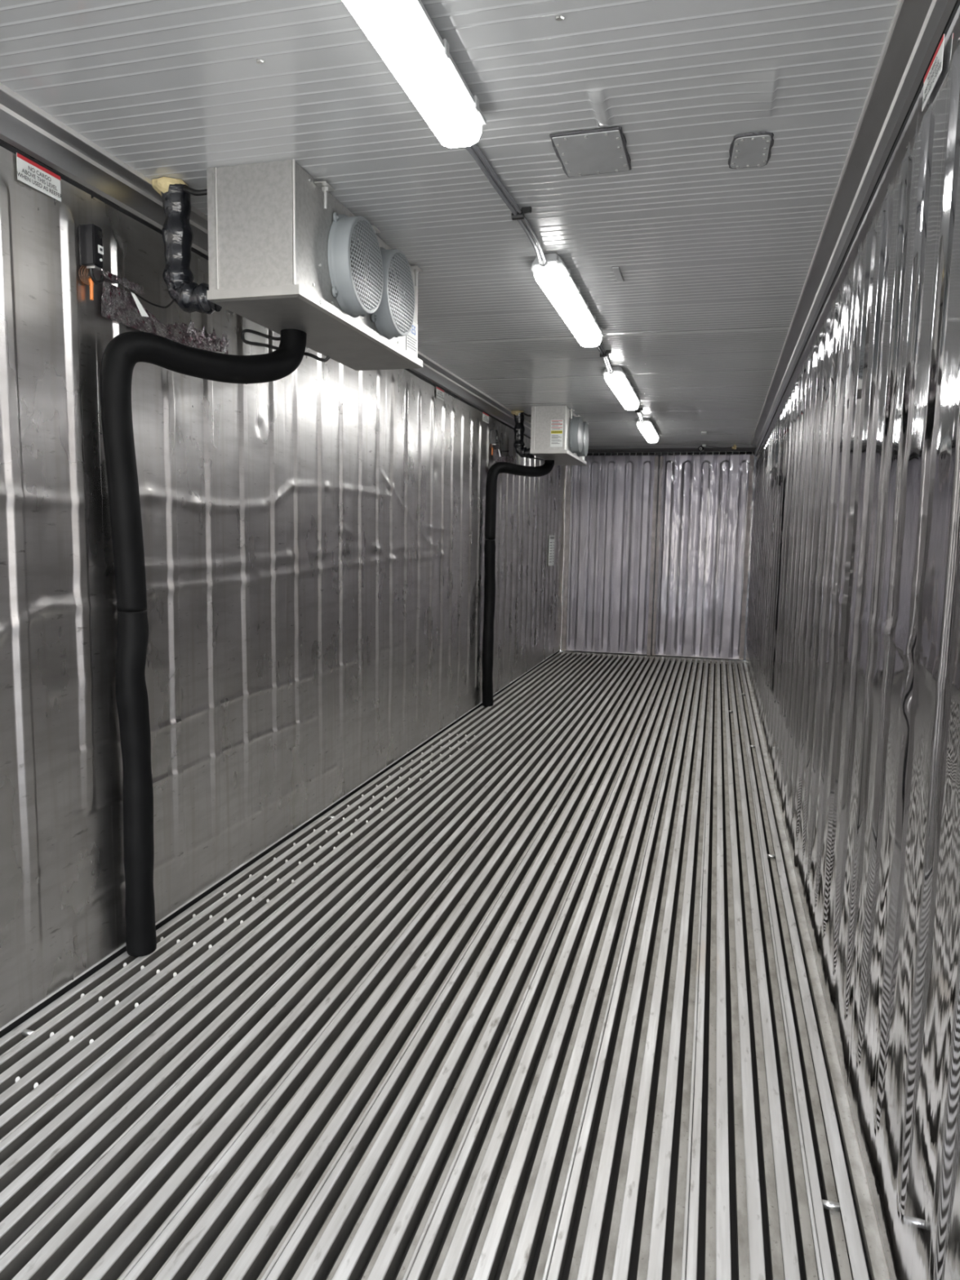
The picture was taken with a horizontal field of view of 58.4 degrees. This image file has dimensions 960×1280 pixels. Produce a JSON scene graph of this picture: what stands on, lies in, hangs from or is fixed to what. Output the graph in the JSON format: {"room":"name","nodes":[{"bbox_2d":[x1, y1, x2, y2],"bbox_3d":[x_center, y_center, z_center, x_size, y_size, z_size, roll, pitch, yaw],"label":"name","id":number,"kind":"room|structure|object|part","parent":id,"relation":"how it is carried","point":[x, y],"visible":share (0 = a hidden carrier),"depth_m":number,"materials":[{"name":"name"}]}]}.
{"room":"cargo space","nodes":[
{"label":"cargo space","id":0,"kind":"room"},
{"bbox_2d":[0,139,566,1028],"bbox_3d":[-0.450,-0.467,5.476,0.049,2.441,11.596,3,7,15],"label":"wall","id":1,"kind":"structure","parent":0,"point":[313,536],"depth_m":3.33,"materials":[{"name":"silver metal"}]},
{"bbox_2d":[16,152,62,201],"bbox_3d":[-1.239,-1.300,2.418,0.003,0.069,0.168,3,7,15],"label":"notice","id":2,"kind":"object","parent":1,"relation":"attached to","point":[30,173],"visible":1,"depth_m":2.41,"materials":[{"name":"white"}]},
{"bbox_2d":[22,168,56,190],"bbox_3d":[-1.238,-1.295,2.418,0.001,0.011,0.132,3,7,15],"label":"print","id":3,"kind":"object","parent":2,"relation":"attached to","point":[23,168],"depth_m":2.40},
{"bbox_2d":[17,171,62,198],"bbox_3d":[-1.238,-1.280,2.420,0.001,0.011,0.168,3,7,15],"label":"print","id":4,"kind":"object","parent":2,"relation":"attached to","point":[17,171],"depth_m":2.42},
{"bbox_2d":[28,165,51,181],"bbox_3d":[-1.238,-1.311,2.416,0.001,0.011,0.084,3,7,15],"label":"print","id":5,"kind":"object","parent":2,"relation":"attached to","point":[28,166],"depth_m":2.42},
{"bbox_2d":[78,223,104,300],"bbox_3d":[-1.172,-1.143,2.612,0.059,0.209,0.096,3,7,15],"label":"thermostat box","id":6,"kind":"object","parent":1,"relation":"attached to","point":[90,236],"visible":1,"depth_m":2.58,"materials":[{"name":"black plastic"}]},
{"bbox_2d":[101,269,229,354],"bbox_3d":[-1.064,-1.116,2.991,0.042,0.149,0.700,3,7,15],"label":"tape","id":7,"kind":"object","parent":1,"relation":"attached to","point":[117,304],"visible":1,"depth_m":2.84,"materials":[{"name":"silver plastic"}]},
{"bbox_2d":[128,288,173,308],"bbox_3d":[-1.099,-1.130,2.847,0.158,0.025,0.079,-5,9,-43],"label":"cable","id":8,"kind":"object","parent":7,"relation":"attached to","point":[129,289],"visible":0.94,"depth_m":2.86,"materials":[{"name":"black plastic"}]},
{"bbox_2d":[100,328,306,956],"bbox_3d":[-0.917,-0.018,2.993,0.726,2.151,0.132,-5,9,-40],"label":"hose","id":9,"kind":"object","parent":1,"relation":"attached to","point":[120,357],"visible":1,"depth_m":2.79,"materials":[{"name":"black plastic"}]},
{"bbox_2d":[0,82,531,439],"bbox_3d":[-0.399,-1.695,5.324,0.088,0.156,11.600,3,7,15],"label":"trim","id":10,"kind":"structure","parent":1,"relation":"attached to","point":[24,126],"depth_m":2.63,"materials":[{"name":"metal"}]},
{"bbox_2d":[0,648,561,1038],"bbox_3d":[-0.483,0.790,5.629,0.017,0.106,11.600,3,7,15],"label":"baseboard","id":11,"kind":"structure","parent":1,"relation":"attached to","point":[72,984],"depth_m":3.47,"materials":[{"name":"silver metal"}]},
{"bbox_2d":[435,386,444,400],"bbox_3d":[-0.274,-1.693,5.911,0.003,0.069,0.170,3,7,15],"label":"notice","id":12,"kind":"object","parent":1,"relation":"attached to","point":[439,393],"visible":1,"depth_m":5.90,"materials":[{"name":"white paper"}]},
{"bbox_2d":[482,412,488,423],"bbox_3d":[0.047,-1.827,7.070,0.003,0.069,0.190,3,7,15],"label":"notice","id":13,"kind":"object","parent":1,"relation":"attached to","point":[485,416],"visible":1,"depth_m":7.06,"materials":[{"name":"white paper"}]},
{"bbox_2d":[489,429,497,455],"bbox_3d":[0.118,-1.673,7.279,0.059,0.209,0.096,3,7,15],"label":"thermostat box","id":14,"kind":"object","parent":1,"relation":"attached to","point":[493,433],"visible":1,"depth_m":7.24,"materials":[{"name":"black plastic"}]},
{"bbox_2d":[493,444,515,463],"bbox_3d":[0.224,-1.644,7.647,0.042,0.149,0.700,3,7,15],"label":"tape","id":15,"kind":"object","parent":1,"relation":"attached to","point":[497,457],"visible":0.83,"depth_m":7.52,"materials":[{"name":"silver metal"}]},
{"bbox_2d":[501,432,508,452],"bbox_3d":[0.217,-1.750,7.617,0.024,0.163,0.123,6,8,35],"label":"cable","id":16,"kind":"object","parent":1,"relation":"attached to","point":[501,433],"visible":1,"depth_m":7.58,"materials":[{"name":"black plastic"}]},
{"bbox_2d":[482,459,554,706],"bbox_3d":[0.349,-0.524,7.541,0.137,2.150,0.933,7,9,41],"label":"hose","id":17,"kind":"object","parent":1,"relation":"attached to","point":[498,468],"visible":1,"depth_m":7.24,"materials":[{"name":"black plastic"}]},
{"bbox_2d":[548,535,554,565],"bbox_3d":[0.844,-1.056,10.131,0.007,0.353,0.310,3,7,15],"label":"chart","id":18,"kind":"object","parent":1,"relation":"attached to","point":[551,546],"visible":1,"depth_m":10.11,"materials":[{"name":"white"}]},
{"bbox_2d":[0,651,889,1279],"bbox_3d":[0.622,0.854,5.331,2.314,0.072,11.600,3,7,15],"label":"floor","id":19,"kind":"structure","parent":0,"point":[556,1010],"depth_m":2.44,"materials":[{"name":"metal"}]},
{"bbox_2d":[22,1029,34,1035],"bbox_3d":[-1.298,1.133,2.475,0.037,0.017,0.017,3,7,15],"label":"rod","id":20,"kind":"object","parent":19,"relation":"on","point":[26,1032],"visible":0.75,"depth_m":2.47,"materials":[{"name":"silver metal"}]},
{"bbox_2d":[33,1082,38,1088],"bbox_3d":[-1.159,1.181,2.247,0.012,0.045,0.012,-4,9,-38],"label":"peg","id":21,"kind":"object","parent":19,"relation":"on","point":[36,1084],"visible":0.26,"depth_m":2.24,"materials":[{"name":"silver metal"}]},
{"bbox_2d":[767,853,775,858],"bbox_3d":[1.348,1.002,3.978,0.037,0.017,0.017,3,7,15],"label":"rod","id":22,"kind":"object","parent":19,"relation":"on","point":[769,855],"visible":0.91,"depth_m":3.97,"materials":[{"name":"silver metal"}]},
{"bbox_2d":[822,1199,839,1211],"bbox_3d":[0.768,1.239,1.883,0.037,0.017,0.017,3,7,15],"label":"rod","id":23,"kind":"object","parent":19,"relation":"on","point":[829,1205],"visible":0.91,"depth_m":1.88,"materials":[{"name":"silver metal"}]},
{"bbox_2d":[0,0,898,445],"bbox_3d":[0.674,-1.718,5.051,2.290,0.012,11.650,3,7,15],"label":"ceiling","id":24,"kind":"structure","parent":0,"point":[713,259],"depth_m":2.46,"materials":[{"name":"metal"}]},
{"bbox_2d":[256,58,264,63],"bbox_3d":[-0.525,-1.385,2.056,0.019,0.009,0.012,3,7,15],"label":"screw","id":25,"kind":"object","parent":24,"relation":"attached to","point":[258,60],"visible":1,"depth_m":2.05,"materials":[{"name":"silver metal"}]},
{"bbox_2d":[206,159,422,370],"bbox_3d":[-0.520,-1.317,3.180,0.378,0.402,1.148,3,7,15],"label":"evaporator unit","id":26,"kind":"object","parent":24,"relation":"hanging from","point":[284,252],"visible":1,"depth_m":2.77,"materials":[{"name":"white metal"}]},
{"bbox_2d":[151,176,222,314],"bbox_3d":[-0.949,-1.272,2.795,0.239,0.414,0.119,3,7,15],"label":"pipe","id":27,"kind":"object","parent":26,"relation":"attached to","point":[178,276],"visible":0.93,"depth_m":2.77,"materials":[{"name":"black"}]},
{"bbox_3d":[-0.686,-1.340,3.226,0.032,0.374,1.136,3,7,15],"label":"panel","id":28,"kind":"part","parent":26,"relation":"part of","materials":[{"name":"silver metal"}]},
{"bbox_2d":[240,328,330,362],"bbox_3d":[-0.718,-1.081,3.146,0.361,0.131,0.033,3,7,15],"label":"cable","id":29,"kind":"object","parent":26,"relation":"hanging from","point":[323,360],"visible":0.8,"depth_m":3.17,"materials":[{"name":"black plastic"}]},
{"bbox_3d":[-0.433,-1.296,2.990,0.024,0.262,0.268,3,7,15],"label":"fan blade","id":30,"kind":"part","parent":26,"relation":"part of","materials":[{"name":"grey metal"}]},
{"bbox_2d":[348,217,383,313],"bbox_3d":[-0.387,-1.296,2.976,0.012,0.306,0.306,3,7,15],"label":"grille","id":31,"kind":"object","parent":26,"relation":"attached to","point":[353,221],"depth_m":2.95,"materials":[{"name":"grey metal"}]},
{"bbox_3d":[-0.343,-1.333,3.316,0.024,0.262,0.268,3,7,15],"label":"fan blade","id":32,"kind":"part","parent":26,"relation":"part of","materials":[{"name":"grey metal"}]},
{"bbox_2d":[386,249,414,335],"bbox_3d":[-0.296,-1.333,3.302,0.012,0.306,0.306,3,7,15],"label":"grille","id":33,"kind":"object","parent":26,"relation":"attached to","point":[391,253],"depth_m":3.28,"materials":[{"name":"grey metal"}]},
{"bbox_2d":[407,334,417,351],"bbox_3d":[-0.287,-1.255,3.634,0.001,0.046,0.115,3,7,15],"label":"print","id":34,"kind":"object","parent":26,"relation":"attached to","point":[411,339],"depth_m":3.64,"materials":[{"name":"grey paper"}]},
{"bbox_2d":[342,0,486,148],"bbox_3d":[-0.218,-1.290,1.684,0.149,0.092,1.298,3,7,15],"label":"ceiling lamp","id":35,"kind":"object","parent":24,"relation":"attached to","point":[403,33],"visible":1,"depth_m":1.92,"materials":[{"name":"white plastic"}]},
{"bbox_2d":[464,143,546,263],"bbox_3d":[0.110,-1.449,2.847,0.077,0.042,1.172,3,7,16],"label":"cable","id":36,"kind":"object","parent":24,"relation":"attached to","point":[517,215],"visible":0.77,"depth_m":2.83,"materials":[{"name":"grey plastic"}]},
{"bbox_2d":[529,405,588,465],"bbox_3d":[0.767,-1.845,7.836,0.378,0.402,1.148,3,7,15],"label":"evaporator unit","id":37,"kind":"object","parent":24,"relation":"hanging from","point":[557,433],"visible":1,"depth_m":7.34,"materials":[{"name":"white metal"}]},
{"bbox_2d":[511,410,534,458],"bbox_3d":[0.386,-1.819,7.624,0.239,0.414,0.119,3,7,15],"label":"pipe","id":38,"kind":"object","parent":37,"relation":"attached to","point":[519,428],"visible":0.89,"depth_m":7.59,"materials":[{"name":"black"}]},
{"bbox_3d":[0.601,-1.868,7.883,0.032,0.374,1.136,3,7,15],"label":"panel","id":39,"kind":"part","parent":37,"relation":"part of","materials":[{"name":"silver metal"}]},
{"bbox_2d":[551,424,561,444],"bbox_3d":[0.650,-1.758,7.288,0.087,0.183,0.002,3,7,15],"label":"print","id":40,"kind":"object","parent":37,"relation":"attached to","point":[556,428],"depth_m":7.29,"materials":[{"name":"grey paper"}]},
{"bbox_2d":[577,417,583,452],"bbox_3d":[0.901,-1.824,7.633,0.012,0.306,0.306,3,7,15],"label":"grille","id":41,"kind":"object","parent":37,"relation":"attached to","point":[580,432],"depth_m":7.59,"materials":[{"name":"grey metal"}]},
{"bbox_2d":[583,422,588,455],"bbox_3d":[0.991,-1.861,7.958,0.012,0.306,0.306,3,7,15],"label":"grille","id":42,"kind":"object","parent":37,"relation":"attached to","point":[585,424],"depth_m":7.91,"materials":[{"name":"grey metal"}]},
{"bbox_2d":[555,14,564,21],"bbox_3d":[0.174,-1.350,1.864,0.019,0.009,0.012,3,7,15],"label":"screw","id":43,"kind":"object","parent":24,"relation":"attached to","point":[558,17],"visible":1,"depth_m":1.86,"materials":[{"name":"silver metal"}]},
{"bbox_2d":[530,253,604,346],"bbox_3d":[0.427,-1.555,4.017,0.149,0.092,1.308,3,7,15],"label":"ceiling lamp","id":44,"kind":"object","parent":24,"relation":"attached to","point":[553,276],"visible":0.95,"depth_m":3.75,"materials":[{"name":"white plastic"}]},
{"bbox_3d":[0.273,-1.519,3.425,0.075,0.030,0.042,3,7,15],"label":"mounting plate","id":45,"kind":"part","parent":44,"relation":"part of","materials":[{"name":"grey"}]},
{"bbox_2d":[549,126,631,177],"bbox_3d":[0.328,-1.419,2.512,0.208,0.010,0.289,3,7,15],"label":"ceiling panel","id":46,"kind":"object","parent":24,"relation":"attached to","point":[603,150],"depth_m":2.49,"materials":[{"name":"grey metal"}]},
{"bbox_2d":[595,343,612,372],"bbox_3d":[0.738,-1.706,5.103,0.076,0.040,1.001,3,7,15],"label":"cable","id":47,"kind":"object","parent":24,"relation":"attached to","point":[604,354],"visible":0.74,"depth_m":5.13,"materials":[{"name":"grey plastic"}]},
{"bbox_2d":[612,266,624,282],"bbox_3d":[0.587,-1.552,3.649,0.030,0.006,0.200,3,7,15],"label":"clip","id":48,"kind":"object","parent":24,"relation":"attached to","point":[616,270],"visible":1,"depth_m":3.64,"materials":[{"name":"grey metal"}]},
{"bbox_2d":[602,365,640,409],"bbox_3d":[1.032,-1.803,6.204,0.149,0.092,1.333,3,7,15],"label":"ceiling lamp","id":49,"kind":"object","parent":24,"relation":"attached to","point":[616,379],"visible":0.94,"depth_m":5.92,"materials":[{"name":"white plastic"}]},
{"bbox_3d":[0.874,-1.766,5.600,0.075,0.030,0.042,3,7,15],"label":"mounting plate","id":50,"kind":"part","parent":49,"relation":"part of","materials":[{"name":"grey metal"}]},
{"bbox_2d":[635,408,643,422],"bbox_3d":[1.363,-1.961,7.349,0.069,0.040,1.112,3,7,14],"label":"cable","id":51,"kind":"object","parent":24,"relation":"attached to","point":[637,411],"visible":0.66,"depth_m":7.34,"materials":[{"name":"grey plastic"}]},
{"bbox_2d":[635,417,659,442],"bbox_3d":[1.659,-2.061,8.475,0.149,0.092,1.273,3,7,15],"label":"ceiling lamp","id":52,"kind":"object","parent":24,"relation":"attached to","point":[646,426],"visible":1,"depth_m":8.14,"materials":[{"name":"white plastic"}]},
{"bbox_2d":[697,444,732,451],"bbox_3d":[2.724,-2.221,9.928,0.393,0.079,0.061,3,7,15],"label":"dome","id":53,"kind":"object","parent":24,"relation":"attached to","point":[700,448],"visible":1,"depth_m":9.95,"materials":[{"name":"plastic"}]},
{"bbox_2d":[728,131,773,168],"bbox_3d":[0.780,-1.407,2.478,0.124,0.010,0.221,3,7,15],"label":"ceiling panel","id":54,"kind":"object","parent":24,"relation":"attached to","point":[750,149],"depth_m":2.46,"materials":[{"name":"grey metal"}]},
{"bbox_2d":[560,453,755,661],"bbox_3d":[2.187,-1.043,10.762,2.310,2.675,0.072,3,7,15],"label":"wall","id":55,"kind":"structure","parent":0,"point":[659,455],"depth_m":10.67,"materials":[{"name":"silver metal"}]},
{"bbox_2d":[565,455,657,654],"bbox_3d":[1.655,-1.080,10.892,1.083,2.500,0.028,3,7,15],"label":"door","id":56,"kind":"structure","parent":55,"relation":"in","point":[611,496],"depth_m":10.89,"materials":[{"name":"metal"}]},
{"bbox_2d":[561,651,745,664],"bbox_3d":[2.143,0.221,10.832,2.290,0.051,0.156,3,7,15],"label":"trim","id":57,"kind":"structure","parent":55,"relation":"attached to","point":[567,652],"depth_m":10.73,"materials":[{"name":"metal"}]},
{"bbox_2d":[561,455,754,659],"bbox_3d":[2.173,-1.037,10.728,2.262,2.470,0.045,3,7,15],"label":"trim","id":58,"kind":"structure","parent":55,"relation":"attached to","point":[752,457],"depth_m":10.70,"materials":[{"name":"silver metal"}]},
{"bbox_2d":[587,444,756,453],"bbox_3d":[2.143,-2.299,10.371,2.290,0.070,0.510,3,7,15],"label":"trim","id":59,"kind":"structure","parent":55,"relation":"attached to","point":[740,447],"depth_m":10.24,"materials":[{"name":"grey metal"}]},
{"bbox_2d":[655,454,753,659],"bbox_3d":[2.738,-1.027,10.599,1.084,2.500,0.028,3,7,15],"label":"door","id":60,"kind":"structure","parent":55,"relation":"in","point":[704,497],"depth_m":10.59,"materials":[{"name":"metal"}]},
{"bbox_2d":[586,451,753,455],"bbox_3d":[2.144,-1.051,10.563,2.270,2.475,0.088,3,7,15],"label":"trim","id":61,"kind":"structure","parent":0,"point":[739,452],"depth_m":10.40,"materials":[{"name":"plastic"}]},
{"bbox_2d":[745,4,959,1279],"bbox_3d":[1.740,-0.359,4.883,0.031,2.441,11.596,3,7,15],"label":"wall","id":62,"kind":"structure","parent":0,"point":[852,645],"depth_m":1.98,"materials":[{"name":"silver metal"}]},
{"bbox_2d":[745,662,892,1279],"bbox_3d":[1.732,0.896,5.029,0.001,0.115,11.600,3,7,15],"label":"baseboard","id":63,"kind":"structure","parent":62,"relation":"attached to","point":[817,966],"depth_m":2.48,"materials":[{"name":"silver metal"}]},
{"bbox_2d":[750,0,959,456],"bbox_3d":[1.731,-1.589,4.747,0.088,0.156,11.600,3,7,15],"label":"trim","id":64,"kind":"structure","parent":62,"relation":"attached to","point":[917,28],"depth_m":2.42,"materials":[{"name":"metal"}]},
{"bbox_2d":[921,34,944,111],"bbox_3d":[0.944,-1.179,1.792,0.003,0.068,0.170,3,7,15],"label":"notice","id":65,"kind":"object","parent":62,"relation":"attached to","point":[932,74],"visible":1,"depth_m":1.78,"materials":[{"name":"white paper"}]},
{"bbox_2d":[921,64,940,106],"bbox_3d":[0.942,-1.159,1.795,0.001,0.011,0.168,3,7,15],"label":"print","id":66,"kind":"object","parent":65,"relation":"attached to","point":[922,102],"depth_m":1.81},
{"bbox_2d":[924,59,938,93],"bbox_3d":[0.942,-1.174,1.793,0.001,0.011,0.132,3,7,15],"label":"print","id":67,"kind":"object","parent":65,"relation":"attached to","point":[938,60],"depth_m":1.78},
{"bbox_2d":[927,56,937,78],"bbox_3d":[0.943,-1.190,1.791,0.001,0.011,0.084,3,7,15],"label":"print","id":68,"kind":"object","parent":65,"relation":"attached to","point":[933,65],"depth_m":1.79}
]}

